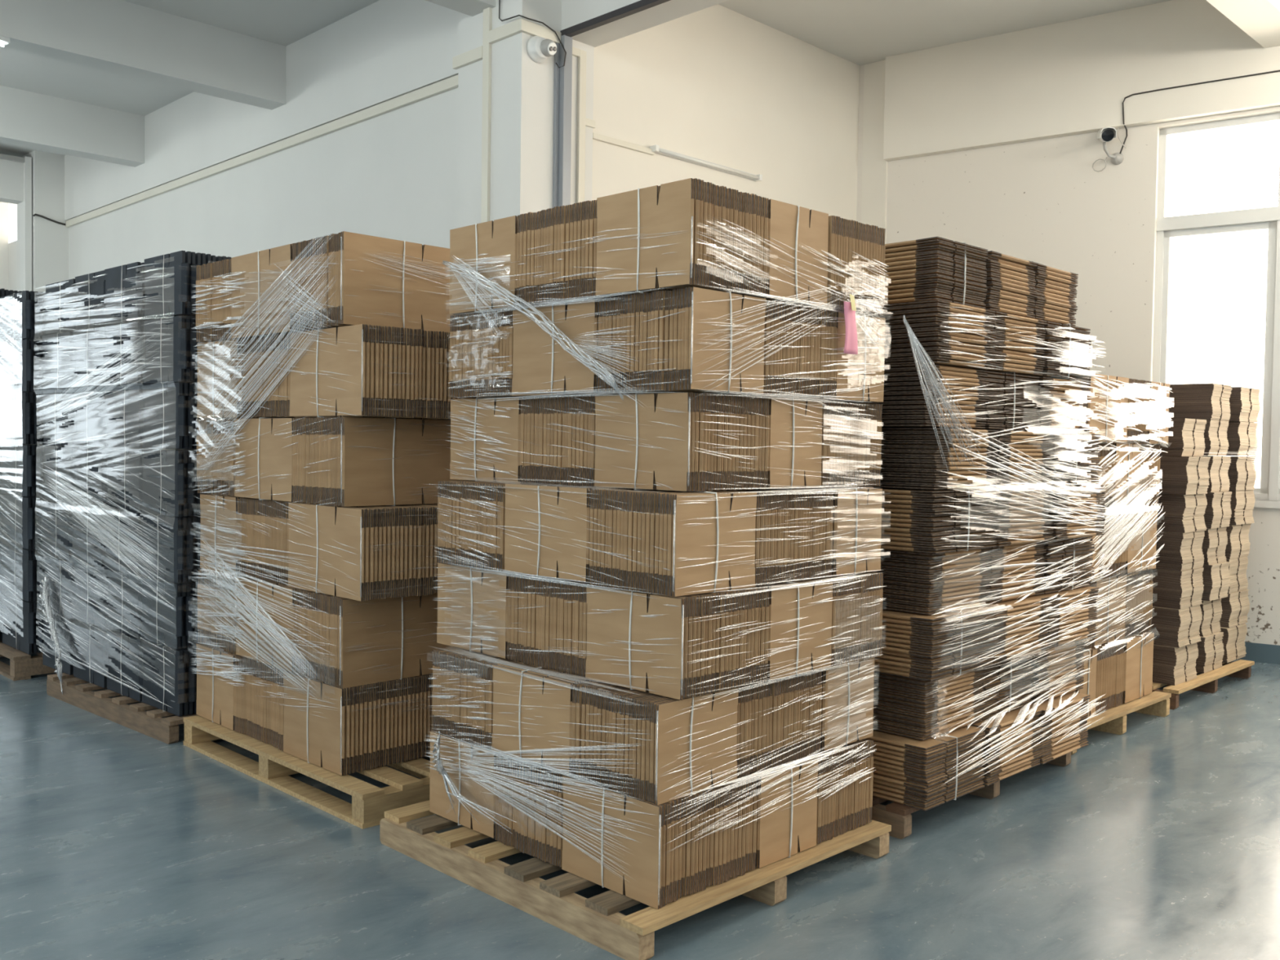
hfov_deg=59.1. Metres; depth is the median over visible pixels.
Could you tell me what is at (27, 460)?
bundle
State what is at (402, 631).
bundle
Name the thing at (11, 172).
trim
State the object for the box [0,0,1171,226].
ceiling
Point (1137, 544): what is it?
bundle
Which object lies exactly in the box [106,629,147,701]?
bundle
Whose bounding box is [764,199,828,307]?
bundle
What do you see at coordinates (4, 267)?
window
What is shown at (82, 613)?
bundle
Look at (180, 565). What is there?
bundle
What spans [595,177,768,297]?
bundle
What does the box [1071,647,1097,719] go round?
bundle
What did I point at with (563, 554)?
bundle
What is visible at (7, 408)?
film
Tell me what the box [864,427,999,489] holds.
bundle
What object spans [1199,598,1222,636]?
bundle
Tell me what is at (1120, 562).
bundle
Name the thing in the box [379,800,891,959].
wooden pallet
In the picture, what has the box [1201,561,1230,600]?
bundle
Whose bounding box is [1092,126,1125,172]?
camera
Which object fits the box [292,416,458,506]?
bundle
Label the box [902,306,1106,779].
film
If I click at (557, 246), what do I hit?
bundle
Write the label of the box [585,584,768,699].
bundle
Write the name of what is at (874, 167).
column
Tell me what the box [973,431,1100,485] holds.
bundle
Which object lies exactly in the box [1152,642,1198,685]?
bundle
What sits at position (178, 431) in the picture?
bundle
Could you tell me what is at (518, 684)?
bundle
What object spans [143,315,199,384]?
bundle
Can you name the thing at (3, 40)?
lamp
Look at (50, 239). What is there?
column
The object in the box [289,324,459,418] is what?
bundle
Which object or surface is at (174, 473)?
bundle
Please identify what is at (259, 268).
bundle
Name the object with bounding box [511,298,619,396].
bundle
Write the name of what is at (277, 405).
bundle
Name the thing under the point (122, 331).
bundle
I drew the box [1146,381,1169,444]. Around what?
bundle
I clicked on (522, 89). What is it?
column
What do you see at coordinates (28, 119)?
beam
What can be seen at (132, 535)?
bundle
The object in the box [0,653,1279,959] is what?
floor
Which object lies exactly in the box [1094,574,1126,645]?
bundle
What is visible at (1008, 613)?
bundle
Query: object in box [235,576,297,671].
bundle
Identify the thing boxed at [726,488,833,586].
bundle
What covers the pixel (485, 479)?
film
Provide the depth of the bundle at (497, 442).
4.34 m
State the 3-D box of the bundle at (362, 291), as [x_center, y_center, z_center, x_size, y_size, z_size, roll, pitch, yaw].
[-1.181,-0.849,5.048,0.610,0.400,0.453,-1,3,-45]
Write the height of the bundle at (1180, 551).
0.231 m
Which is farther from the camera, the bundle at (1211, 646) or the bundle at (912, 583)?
the bundle at (1211, 646)
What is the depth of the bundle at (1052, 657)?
5.38 m
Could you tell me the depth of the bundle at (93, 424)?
6.52 m
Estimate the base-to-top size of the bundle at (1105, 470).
0.374 m
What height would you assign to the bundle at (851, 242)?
0.344 m
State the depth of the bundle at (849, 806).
4.18 m
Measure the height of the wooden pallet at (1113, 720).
0.135 m
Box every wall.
[64,0,458,220]
[591,4,859,221]
[856,0,1279,645]
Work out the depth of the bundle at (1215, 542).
7.37 m
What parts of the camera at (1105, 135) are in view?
cord, cord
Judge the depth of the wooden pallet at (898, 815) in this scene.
4.53 m
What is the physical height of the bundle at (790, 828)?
0.330 m
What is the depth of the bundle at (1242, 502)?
7.77 m
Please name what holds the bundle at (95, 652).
on the wooden pallet at (151, 723)
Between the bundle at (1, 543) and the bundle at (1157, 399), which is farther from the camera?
the bundle at (1, 543)
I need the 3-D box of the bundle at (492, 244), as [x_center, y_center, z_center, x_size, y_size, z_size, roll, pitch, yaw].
[-0.469,-0.812,4.427,0.398,0.344,0.438,-1,3,-45]
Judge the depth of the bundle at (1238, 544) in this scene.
7.78 m
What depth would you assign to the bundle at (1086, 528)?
5.39 m
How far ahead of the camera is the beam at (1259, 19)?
7.63 m
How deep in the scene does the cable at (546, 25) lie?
7.53 m
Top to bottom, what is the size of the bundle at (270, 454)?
0.390 m
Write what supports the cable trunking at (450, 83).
attached to the wall partition at (392, 175)
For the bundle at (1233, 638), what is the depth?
7.78 m
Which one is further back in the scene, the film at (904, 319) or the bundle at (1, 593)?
the bundle at (1, 593)
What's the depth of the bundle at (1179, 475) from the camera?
6.93 m
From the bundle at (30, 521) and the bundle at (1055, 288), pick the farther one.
the bundle at (30, 521)
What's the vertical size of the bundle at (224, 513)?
0.390 m
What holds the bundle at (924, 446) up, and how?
on the bundle
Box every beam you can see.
[0,0,286,110]
[0,84,144,167]
[425,0,495,16]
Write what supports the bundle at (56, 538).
on the bundle at (64, 578)
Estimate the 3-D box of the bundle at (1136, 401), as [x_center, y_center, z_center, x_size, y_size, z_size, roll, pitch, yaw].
[2.627,-0.390,6.502,0.328,0.370,0.503,-1,3,-45]
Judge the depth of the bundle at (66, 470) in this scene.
6.86 m
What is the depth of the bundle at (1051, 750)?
5.30 m
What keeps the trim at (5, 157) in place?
attached to the wall
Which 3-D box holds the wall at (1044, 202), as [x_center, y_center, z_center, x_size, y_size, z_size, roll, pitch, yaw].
[8.564,-0.995,5.626,16.140,4.980,0.325,2,2,35]
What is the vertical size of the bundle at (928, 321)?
0.248 m
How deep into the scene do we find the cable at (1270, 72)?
8.55 m
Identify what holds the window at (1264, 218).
attached to the wall at (1044, 202)
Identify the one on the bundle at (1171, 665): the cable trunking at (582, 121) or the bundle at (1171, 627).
the bundle at (1171, 627)
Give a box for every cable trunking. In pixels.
[66,75,457,227]
[452,7,561,222]
[572,46,595,202]
[592,132,654,155]
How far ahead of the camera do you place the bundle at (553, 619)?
3.96 m
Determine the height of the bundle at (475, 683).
0.326 m
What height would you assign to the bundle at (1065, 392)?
0.247 m
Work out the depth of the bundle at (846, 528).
4.19 m
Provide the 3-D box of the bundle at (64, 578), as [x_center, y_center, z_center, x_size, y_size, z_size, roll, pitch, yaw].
[-3.386,0.648,7.068,0.452,0.348,0.499,2,2,43]
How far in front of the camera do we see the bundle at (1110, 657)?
6.17 m
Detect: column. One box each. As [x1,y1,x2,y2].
[21,150,68,292]
[457,0,594,227]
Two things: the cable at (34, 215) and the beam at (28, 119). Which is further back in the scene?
the cable at (34, 215)
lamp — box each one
[0,35,9,47]
[649,144,762,181]
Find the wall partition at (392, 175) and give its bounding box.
[8,87,457,290]
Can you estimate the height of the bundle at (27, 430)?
0.341 m
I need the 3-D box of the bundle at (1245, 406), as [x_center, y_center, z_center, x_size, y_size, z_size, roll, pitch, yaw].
[4.019,-0.523,7.933,0.518,0.232,0.386,3,3,45]
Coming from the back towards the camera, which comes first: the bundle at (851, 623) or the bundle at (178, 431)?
the bundle at (178, 431)
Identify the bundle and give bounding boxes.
[0,288,24,344]
[0,290,50,342]
[0,338,43,393]
[0,392,44,444]
[0,444,15,493]
[0,444,56,496]
[0,493,10,542]
[0,542,5,592]
[0,592,3,640]
[1,493,49,549]
[1,544,46,601]
[2,593,44,654]
[40,500,80,560]
[42,331,75,390]
[42,610,78,675]
[43,388,84,446]
[44,445,87,502]
[44,556,75,617]
[45,278,82,334]
[71,504,106,567]
[72,446,152,506]
[72,620,109,688]
[73,326,115,388]
[74,386,148,448]
[74,562,107,627]
[75,270,109,329]
[104,262,149,325]
[104,508,147,575]
[105,320,151,386]
[106,385,151,448]
[106,448,168,511]
[106,568,146,638]
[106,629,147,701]
[141,513,203,583]
[141,576,199,648]
[142,382,213,449]
[142,448,206,516]
[142,640,196,716]
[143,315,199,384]
[144,250,232,319]
[195,258,234,342]
[195,643,235,730]
[196,338,246,418]
[196,417,235,496]
[197,568,240,654]
[200,493,246,575]
[231,243,300,338]
[234,417,295,502]
[234,654,287,751]
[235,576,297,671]
[236,497,291,585]
[238,333,315,417]
[283,671,432,775]
[288,502,439,600]
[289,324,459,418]
[291,231,455,332]
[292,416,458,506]
[292,588,453,688]
[424,397,471,420]
[429,730,496,838]
[432,646,513,749]
[436,562,515,658]
[437,480,533,571]
[448,215,526,315]
[448,308,527,398]
[449,396,524,482]
[491,660,594,776]
[494,752,565,866]
[504,484,627,582]
[507,572,590,677]
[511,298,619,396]
[516,200,608,306]
[520,394,595,485]
[561,774,757,909]
[571,680,738,804]
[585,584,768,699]
[588,488,756,596]
[594,392,768,491]
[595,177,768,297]
[596,286,765,395]
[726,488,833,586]
[736,299,837,399]
[736,668,822,777]
[748,755,817,868]
[755,577,832,679]
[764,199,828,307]
[767,397,822,489]
[804,311,885,402]
[804,486,882,575]
[808,738,873,844]
[819,571,883,666]
[820,657,875,751]
[821,400,882,487]
[822,215,884,316]
[856,486,996,553]
[857,363,990,428]
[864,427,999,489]
[866,725,986,810]
[872,666,985,740]
[873,546,993,614]
[874,605,995,680]
[878,299,996,369]
[883,236,987,308]
[898,446,943,451]
[916,430,1053,487]
[961,371,1039,431]
[968,706,1043,786]
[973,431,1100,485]
[975,486,1054,546]
[980,250,1037,318]
[980,657,1035,719]
[981,311,1047,375]
[981,595,1051,664]
[985,541,1045,604]
[1009,377,1089,432]
[1023,692,1089,764]
[1026,443,1115,510]
[1028,639,1084,702]
[1030,320,1091,380]
[1031,262,1078,326]
[1035,484,1105,540]
[1037,586,1098,648]
[1039,536,1094,593]
[1059,373,1128,443]
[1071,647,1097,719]
[1082,580,1096,649]
[1088,515,1100,581]
[1089,639,1124,714]
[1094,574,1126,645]
[1098,509,1127,579]
[1112,443,1140,509]
[1119,631,1154,703]
[1123,378,1150,444]
[1124,568,1153,637]
[1125,506,1157,573]
[1138,444,1160,507]
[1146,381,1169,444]
[1147,604,1202,647]
[1152,567,1204,608]
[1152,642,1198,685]
[1154,530,1204,570]
[1155,493,1207,533]
[1159,417,1206,456]
[1159,456,1210,494]
[1160,455,1231,492]
[1168,382,1231,420]
[1173,419,1228,455]
[1195,631,1224,673]
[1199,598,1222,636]
[1201,526,1227,564]
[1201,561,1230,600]
[1203,491,1231,528]
[1204,422,1258,456]
[1205,455,1256,490]
[1219,589,1249,627]
[1219,622,1247,662]
[1225,523,1251,559]
[1226,386,1260,422]
[1226,556,1248,593]
[1228,489,1255,524]
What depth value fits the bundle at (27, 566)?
7.27 m
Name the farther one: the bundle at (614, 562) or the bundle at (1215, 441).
the bundle at (1215, 441)
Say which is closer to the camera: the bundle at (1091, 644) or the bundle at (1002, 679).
the bundle at (1002, 679)
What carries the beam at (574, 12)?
attached to the wall at (717, 84)
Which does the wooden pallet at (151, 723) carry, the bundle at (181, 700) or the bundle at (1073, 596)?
the bundle at (181, 700)
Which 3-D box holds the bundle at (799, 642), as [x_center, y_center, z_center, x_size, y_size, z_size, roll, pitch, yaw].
[0.406,0.512,4.091,0.377,0.330,0.460,-1,3,-45]
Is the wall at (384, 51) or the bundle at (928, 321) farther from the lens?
the wall at (384, 51)
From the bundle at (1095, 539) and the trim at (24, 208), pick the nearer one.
the bundle at (1095, 539)
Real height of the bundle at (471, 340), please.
0.336 m
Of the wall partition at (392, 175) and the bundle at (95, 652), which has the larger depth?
the wall partition at (392, 175)
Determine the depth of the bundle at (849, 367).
4.23 m
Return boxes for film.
[0,302,22,627]
[35,262,173,705]
[190,235,447,773]
[431,217,889,880]
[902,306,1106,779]
[1084,380,1173,655]
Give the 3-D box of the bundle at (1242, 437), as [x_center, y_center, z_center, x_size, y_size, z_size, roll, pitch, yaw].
[4.013,-0.289,7.947,0.520,0.232,0.385,3,3,45]
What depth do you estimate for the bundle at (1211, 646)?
7.37 m
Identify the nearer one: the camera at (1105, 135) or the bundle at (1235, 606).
the bundle at (1235, 606)
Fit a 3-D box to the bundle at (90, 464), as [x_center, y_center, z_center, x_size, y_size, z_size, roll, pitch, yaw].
[-3.038,-0.023,6.726,0.447,0.348,0.499,2,2,43]
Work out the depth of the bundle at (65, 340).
6.82 m
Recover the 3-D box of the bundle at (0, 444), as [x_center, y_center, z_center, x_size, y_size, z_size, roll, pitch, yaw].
[-4.337,-0.087,7.941,0.567,0.341,0.499,3,3,45]
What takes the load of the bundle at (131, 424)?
on the bundle at (132, 466)
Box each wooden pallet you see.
[0,640,61,680]
[46,672,197,744]
[182,715,430,829]
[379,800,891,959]
[871,751,1071,839]
[1071,690,1171,755]
[1151,659,1254,709]
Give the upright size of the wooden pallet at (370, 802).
0.138 m
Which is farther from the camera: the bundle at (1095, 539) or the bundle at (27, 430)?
the bundle at (27, 430)
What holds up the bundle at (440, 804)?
on the wooden pallet at (597, 920)
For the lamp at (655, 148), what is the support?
attached to the wall at (717, 84)
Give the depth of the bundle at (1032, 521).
5.01 m
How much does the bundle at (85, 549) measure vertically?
0.348 m
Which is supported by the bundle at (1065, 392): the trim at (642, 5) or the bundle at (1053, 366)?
the bundle at (1053, 366)
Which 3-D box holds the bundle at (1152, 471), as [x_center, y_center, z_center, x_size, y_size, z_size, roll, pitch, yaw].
[2.787,-0.031,6.694,0.488,0.374,0.322,3,3,44]
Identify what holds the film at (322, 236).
on the wooden pallet at (370, 802)
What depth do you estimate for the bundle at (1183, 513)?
6.97 m
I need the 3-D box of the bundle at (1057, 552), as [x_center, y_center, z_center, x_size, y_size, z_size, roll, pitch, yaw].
[1.908,0.396,5.627,0.516,0.262,0.520,3,3,45]
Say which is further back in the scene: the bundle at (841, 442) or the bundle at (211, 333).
the bundle at (211, 333)
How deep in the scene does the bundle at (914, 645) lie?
4.60 m
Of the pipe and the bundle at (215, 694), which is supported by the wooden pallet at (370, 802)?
the bundle at (215, 694)
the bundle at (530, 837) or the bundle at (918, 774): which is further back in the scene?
the bundle at (918, 774)
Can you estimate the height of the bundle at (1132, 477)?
0.374 m
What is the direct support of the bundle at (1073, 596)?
on the bundle at (1052, 657)
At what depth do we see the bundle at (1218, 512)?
7.35 m
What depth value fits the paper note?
4.09 m
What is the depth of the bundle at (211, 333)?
5.55 m
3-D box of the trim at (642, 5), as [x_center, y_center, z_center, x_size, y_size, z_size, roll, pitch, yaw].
[5.084,-2.752,2.026,15.850,0.042,0.050,3,3,45]
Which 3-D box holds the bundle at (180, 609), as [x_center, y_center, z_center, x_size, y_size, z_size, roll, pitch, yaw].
[-2.357,0.693,6.096,0.445,0.348,0.499,2,2,43]
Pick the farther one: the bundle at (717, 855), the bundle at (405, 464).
the bundle at (405, 464)
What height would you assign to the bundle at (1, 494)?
0.341 m
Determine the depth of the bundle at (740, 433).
3.73 m
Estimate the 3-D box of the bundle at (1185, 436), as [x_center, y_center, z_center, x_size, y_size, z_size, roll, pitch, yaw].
[3.268,-0.271,7.192,0.521,0.231,0.376,3,3,45]
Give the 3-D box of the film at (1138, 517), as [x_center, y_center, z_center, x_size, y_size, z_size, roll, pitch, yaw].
[2.722,0.205,6.262,0.030,1.504,1.140,3,3,45]
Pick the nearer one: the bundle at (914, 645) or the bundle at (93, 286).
the bundle at (914, 645)
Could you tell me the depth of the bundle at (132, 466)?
6.20 m
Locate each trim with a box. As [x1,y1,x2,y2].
[0,153,24,162]
[0,159,23,204]
[17,155,31,291]
[560,0,670,36]
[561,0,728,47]
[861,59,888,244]
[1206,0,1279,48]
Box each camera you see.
[526,35,556,63]
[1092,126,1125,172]
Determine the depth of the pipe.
7.61 m
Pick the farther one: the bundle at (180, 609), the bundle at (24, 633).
the bundle at (24, 633)
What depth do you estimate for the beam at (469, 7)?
7.58 m
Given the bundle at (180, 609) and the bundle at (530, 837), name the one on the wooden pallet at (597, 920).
the bundle at (530, 837)
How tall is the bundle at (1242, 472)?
0.232 m
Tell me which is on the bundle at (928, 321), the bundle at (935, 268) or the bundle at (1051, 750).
the bundle at (935, 268)
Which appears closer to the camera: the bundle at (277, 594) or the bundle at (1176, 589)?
the bundle at (277, 594)
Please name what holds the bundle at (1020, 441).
on the bundle at (1032, 521)
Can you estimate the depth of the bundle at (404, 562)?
4.79 m
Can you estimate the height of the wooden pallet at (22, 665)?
0.150 m
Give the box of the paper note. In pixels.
[843,293,857,354]
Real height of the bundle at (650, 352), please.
0.336 m
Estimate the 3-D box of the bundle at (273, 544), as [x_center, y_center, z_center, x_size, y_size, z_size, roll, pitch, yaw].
[-1.591,0.279,5.421,0.516,0.390,0.498,3,3,45]
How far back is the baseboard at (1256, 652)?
8.36 m
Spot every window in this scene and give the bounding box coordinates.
[0,201,8,290]
[1152,112,1279,508]
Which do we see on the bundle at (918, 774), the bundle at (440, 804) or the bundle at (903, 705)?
the bundle at (903, 705)
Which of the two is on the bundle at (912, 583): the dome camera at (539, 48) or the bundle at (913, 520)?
the bundle at (913, 520)
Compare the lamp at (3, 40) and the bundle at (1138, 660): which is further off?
the lamp at (3, 40)
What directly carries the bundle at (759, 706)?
on the bundle at (790, 828)
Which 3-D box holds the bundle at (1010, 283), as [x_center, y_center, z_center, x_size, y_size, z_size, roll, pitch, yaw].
[1.473,-0.861,5.118,0.498,0.248,0.436,3,3,45]
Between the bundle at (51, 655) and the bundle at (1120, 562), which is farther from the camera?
the bundle at (51, 655)
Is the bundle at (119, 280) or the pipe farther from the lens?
the pipe
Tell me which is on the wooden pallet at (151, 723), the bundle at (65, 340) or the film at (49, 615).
the film at (49, 615)
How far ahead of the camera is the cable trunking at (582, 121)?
7.76 m
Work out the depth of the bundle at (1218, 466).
7.39 m
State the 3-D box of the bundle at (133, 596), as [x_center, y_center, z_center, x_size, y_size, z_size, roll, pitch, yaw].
[-2.692,0.678,6.417,0.444,0.348,0.499,2,2,43]
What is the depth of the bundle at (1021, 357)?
4.99 m
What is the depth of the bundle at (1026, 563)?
5.07 m
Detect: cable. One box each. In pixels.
[32,213,65,225]
[498,0,566,68]
[1119,70,1279,154]
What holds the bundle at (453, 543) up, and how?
on the bundle at (479, 597)
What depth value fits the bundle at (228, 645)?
5.57 m
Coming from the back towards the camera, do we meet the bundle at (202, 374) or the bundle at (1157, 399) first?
the bundle at (1157, 399)
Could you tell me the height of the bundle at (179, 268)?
0.333 m
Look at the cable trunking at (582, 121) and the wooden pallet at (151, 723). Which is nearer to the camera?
the wooden pallet at (151, 723)
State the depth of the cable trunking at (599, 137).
8.07 m
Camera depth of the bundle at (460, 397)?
5.10 m
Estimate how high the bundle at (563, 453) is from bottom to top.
0.332 m
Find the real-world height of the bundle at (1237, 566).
0.232 m
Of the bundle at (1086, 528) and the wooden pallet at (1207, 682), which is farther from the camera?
the wooden pallet at (1207, 682)
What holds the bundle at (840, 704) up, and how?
on the bundle at (849, 806)
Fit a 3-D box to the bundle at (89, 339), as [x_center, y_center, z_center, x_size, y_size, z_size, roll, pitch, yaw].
[-3.016,-0.708,6.701,0.468,0.348,0.499,2,2,43]
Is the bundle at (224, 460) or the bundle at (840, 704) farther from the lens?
the bundle at (224, 460)
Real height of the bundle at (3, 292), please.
0.376 m
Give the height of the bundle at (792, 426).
0.332 m
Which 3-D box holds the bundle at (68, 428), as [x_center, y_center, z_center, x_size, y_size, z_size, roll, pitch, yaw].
[-3.378,-0.380,7.040,0.456,0.348,0.499,2,2,43]
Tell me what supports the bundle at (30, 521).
on the bundle at (27, 566)
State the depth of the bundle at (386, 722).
4.89 m
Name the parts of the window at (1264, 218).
sill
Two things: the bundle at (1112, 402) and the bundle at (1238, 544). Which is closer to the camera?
the bundle at (1112, 402)
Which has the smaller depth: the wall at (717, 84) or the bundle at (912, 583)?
the bundle at (912, 583)
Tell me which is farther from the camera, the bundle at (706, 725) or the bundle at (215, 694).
the bundle at (215, 694)
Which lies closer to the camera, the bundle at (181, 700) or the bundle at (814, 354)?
the bundle at (814, 354)
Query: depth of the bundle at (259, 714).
5.27 m
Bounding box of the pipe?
[552,35,572,208]
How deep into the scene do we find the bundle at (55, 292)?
6.82 m
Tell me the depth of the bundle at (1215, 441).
7.38 m
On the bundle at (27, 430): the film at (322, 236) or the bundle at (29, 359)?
the bundle at (29, 359)
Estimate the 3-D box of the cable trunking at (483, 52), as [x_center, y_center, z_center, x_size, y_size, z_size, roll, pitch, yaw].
[-0.946,-1.199,7.802,0.762,4.980,0.345,3,3,45]
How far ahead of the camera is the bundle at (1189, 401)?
7.37 m
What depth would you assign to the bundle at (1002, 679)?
5.08 m
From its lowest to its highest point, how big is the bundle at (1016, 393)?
0.262 m
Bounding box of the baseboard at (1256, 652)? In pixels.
[1237,641,1279,664]
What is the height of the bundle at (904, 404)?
0.248 m
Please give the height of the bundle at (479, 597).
0.330 m
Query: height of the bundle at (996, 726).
0.250 m
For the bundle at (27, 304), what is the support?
on the bundle at (29, 359)
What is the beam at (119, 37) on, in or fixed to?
attached to the wall at (384, 51)
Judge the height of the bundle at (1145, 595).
0.374 m

